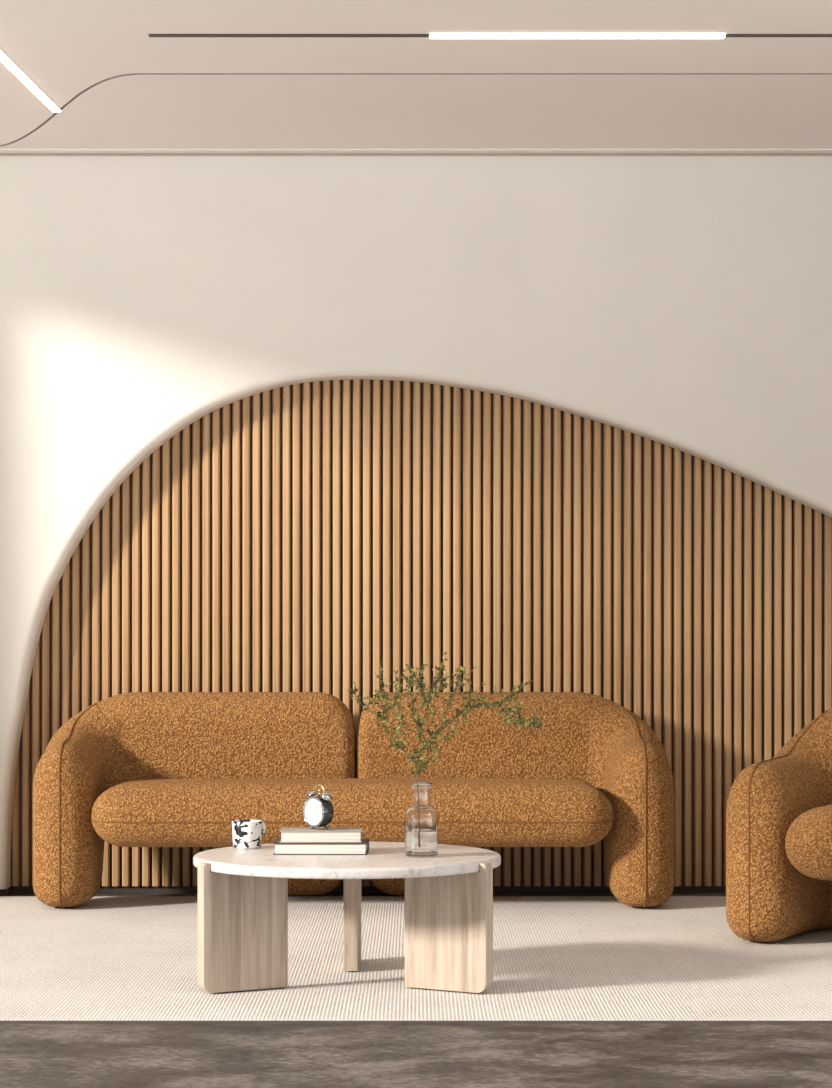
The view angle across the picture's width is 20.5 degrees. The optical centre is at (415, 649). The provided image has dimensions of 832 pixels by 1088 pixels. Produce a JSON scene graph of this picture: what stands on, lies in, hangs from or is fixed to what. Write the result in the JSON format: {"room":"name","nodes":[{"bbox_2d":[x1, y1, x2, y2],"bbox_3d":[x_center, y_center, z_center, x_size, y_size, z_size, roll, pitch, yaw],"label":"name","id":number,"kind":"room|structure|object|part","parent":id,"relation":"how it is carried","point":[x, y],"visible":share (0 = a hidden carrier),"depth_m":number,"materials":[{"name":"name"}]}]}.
{"room":"lobby","nodes":[
{"label":"lobby","id":0,"kind":"room"},
{"bbox_2d":[0,156,831,888],"bbox_3d":[0.500,-0.510,9.165,6.200,2.916,0.121,0,0,0],"label":"wall","id":1,"kind":"structure","parent":0,"point":[682,303],"depth_m":9.11,"materials":[{"name":"paint"}]},
{"bbox_2d":[0,886,11,895],"bbox_3d":[0.500,0.963,9.183,6.200,0.030,0.086,0,0,0],"label":"baseboard","id":2,"kind":"structure","parent":1,"relation":"attached to","point":[3,892],"depth_m":9.14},
{"bbox_2d":[0,149,831,152],"bbox_3d":[0.500,-1.966,9.057,6.200,0.005,0.055,0,0,0],"label":"trim","id":3,"kind":"structure","parent":1,"relation":"attached to","point":[1,150],"depth_m":9.05,"materials":[{"name":"paint"}]},
{"bbox_2d":[0,153,831,155],"bbox_3d":[0.500,-1.962,9.099,6.200,0.012,0.012,0,0,0],"label":"trim","id":4,"kind":"structure","parent":1,"relation":"attached to","point":[1,154],"depth_m":9.09,"materials":[{"name":"beige paint"}]},
{"bbox_2d":[10,379,831,892],"bbox_3d":[0.675,-0.122,9.257,4.850,2.200,0.058,0,0,0],"label":"panel","id":5,"kind":"object","parent":1,"relation":"attached to","point":[309,536],"visible":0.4,"depth_m":9.23,"materials":[{"name":"brown wood"}]},
{"bbox_2d":[0,0,831,148],"bbox_3d":[0.500,-2.027,4.550,6.800,0.120,10.100,0,0,0],"label":"ceiling","id":6,"kind":"structure","parent":0,"point":[114,85],"depth_m":7.84,"materials":[{"name":"paint"}]},
{"bbox_2d":[0,49,61,111],"bbox_3d":[-1.386,-1.964,7.432,0.039,0.007,1.919,0,0,5],"label":"recessed light","id":7,"kind":"object","parent":6,"relation":"in","point":[4,58],"visible":1,"depth_m":7.95,"materials":[{"name":"white plastic"}]},
{"bbox_2d":[149,34,831,38],"bbox_3d":[0.673,-1.964,7.358,3.054,0.008,0.038,0,0,0],"label":"recessed light","id":8,"kind":"object","parent":6,"relation":"in","point":[431,36],"visible":1,"depth_m":7.35,"materials":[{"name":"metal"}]},
{"bbox_2d":[429,34,724,38],"bbox_3d":[0.516,-1.964,7.358,0.945,0.008,0.038,0,0,0],"label":"diffuser","id":9,"kind":"object","parent":8,"relation":"attached to","point":[432,36],"depth_m":7.35,"materials":[{"name":"white plastic"}]},
{"bbox_2d":[0,893,831,1087],"bbox_3d":[0.500,1.028,4.550,6.800,0.100,10.100,0,0,0],"label":"floor","id":10,"kind":"structure","parent":0,"point":[31,1055],"depth_m":5.58,"materials":[{"name":"concrete"}]},
{"bbox_2d":[0,896,831,1023],"bbox_3d":[0.375,0.974,7.541,5.660,0.008,3.038,0,0,0],"label":"rug","id":11,"kind":"object","parent":10,"relation":"on","point":[103,959],"visible":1,"depth_m":6.94,"materials":[{"name":"beige carpet"}]},
{"bbox_2d":[193,842,500,992],"bbox_3d":[-0.200,0.780,6.721,0.896,0.370,0.918,0,0,0],"label":"coffee table","id":12,"kind":"object","parent":11,"relation":"on","point":[242,894],"visible":0.8,"depth_m":6.51,"materials":[{"name":"wood"}]},
{"bbox_3d":[-0.492,0.783,6.541,0.265,0.365,0.043,0,0,-30],"label":"leg","id":13,"kind":"part","parent":12,"relation":"part of","materials":[{"name":"brown wood"}]},
{"bbox_2d":[232,820,265,848],"bbox_3d":[-0.507,0.554,6.914,0.091,0.082,0.096,0,0,12],"label":"mug","id":14,"kind":"object","parent":12,"relation":"on","point":[247,834],"visible":1,"depth_m":6.88,"materials":[{"name":"ceramic"}]},
{"bbox_3d":[-0.464,0.537,6.942,0.011,0.049,0.024,0,0,42],"label":"handle","id":15,"kind":"part","parent":14,"relation":"part of","materials":[{"name":"ceramic"}]},
{"bbox_2d":[273,839,368,854],"bbox_3d":[-0.277,0.578,6.753,0.273,0.034,0.155,0,0,1],"label":"book","id":16,"kind":"object","parent":12,"relation":"on","point":[362,848],"visible":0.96,"depth_m":6.68,"materials":[{"name":"grey paper"}]},
{"bbox_2d":[280,827,361,842],"bbox_3d":[-0.278,0.543,6.753,0.240,0.035,0.130,0,0,-2],"label":"book","id":17,"kind":"object","parent":16,"relation":"on","point":[317,834],"visible":1,"depth_m":6.69,"materials":[{"name":"beige paper"}]},
{"bbox_2d":[303,784,333,829],"bbox_3d":[-0.281,0.460,6.756,0.061,0.132,0.092,0,0,-44],"label":"alarm clock","id":18,"kind":"object","parent":17,"relation":"on","point":[318,811],"visible":1,"depth_m":6.73,"materials":[{"name":"silver metal"}]},
{"bbox_3d":[-0.283,0.406,6.754,0.005,0.024,0.048,0,0,-44],"label":"handle","id":19,"kind":"part","parent":18,"relation":"part of","materials":[{"name":"gold metal"}]},
{"bbox_3d":[-0.194,0.783,7.047,0.043,0.365,0.265,0,0,1],"label":"leg","id":20,"kind":"part","parent":12,"relation":"part of","materials":[{"name":"brown wood"}]},
{"bbox_2d":[405,782,437,857],"bbox_3d":[0.016,0.488,6.620,0.095,0.213,0.095,0,0,0],"label":"bottle vase","id":21,"kind":"object","parent":12,"relation":"on","point":[421,819],"visible":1,"depth_m":6.58,"materials":[{"name":"clear glass"}]},
{"bbox_2d":[347,652,542,782],"bbox_3d":[0.080,0.287,6.623,0.564,0.566,0.234,0,0,0],"label":"leafy branch","id":22,"kind":"object","parent":21,"relation":"in","point":[439,676],"visible":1,"depth_m":6.61,"materials":[{"name":"green plant"}]},
{"bbox_3d":[0.092,0.783,6.541,0.265,0.365,0.043,0,0,30],"label":"leg","id":23,"kind":"part","parent":12,"relation":"part of","materials":[{"name":"brown wood"}]},
{"bbox_2d":[33,692,673,907],"bbox_3d":[-0.235,0.567,8.792,2.410,0.803,0.750,0,0,0],"label":"sofa","id":24,"kind":"object","parent":11,"relation":"on","point":[131,769],"visible":0.83,"depth_m":8.64,"materials":[{"name":"fabric"}]},
{"bbox_3d":[-0.840,0.566,8.850,1.200,0.800,0.635,0,0,0],"label":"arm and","id":25,"kind":"part","parent":24,"relation":"part of","materials":[{"name":"fabric"}]},
{"bbox_2d":[91,778,613,846],"bbox_3d":[-0.235,0.612,8.685,1.936,0.238,0.530,0,0,0],"label":"seat cushion","id":26,"kind":"object","parent":24,"relation":"on","point":[126,812],"depth_m":8.44,"materials":[{"name":"fabric"}]},
{"bbox_3d":[0.370,0.566,8.850,1.200,0.800,0.635,0,0,0],"label":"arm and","id":27,"kind":"part","parent":24,"relation":"part of","materials":[{"name":"fabric"}]},
{"bbox_2d":[726,708,831,941],"bbox_3d":[1.583,0.567,7.627,1.000,0.803,0.818,0,0,29],"label":"armchair","id":28,"kind":"object","parent":11,"relation":"on","point":[779,809],"visible":1,"depth_m":7.54,"materials":[{"name":"fabric"}]},
{"bbox_2d":[785,805,831,880],"bbox_3d":[1.530,0.625,7.532,0.526,0.238,0.600,0,0,29],"label":"seat cushion","id":29,"kind":"object","parent":28,"relation":"on","point":[808,828],"depth_m":7.37,"materials":[{"name":"fabric"}]}
]}

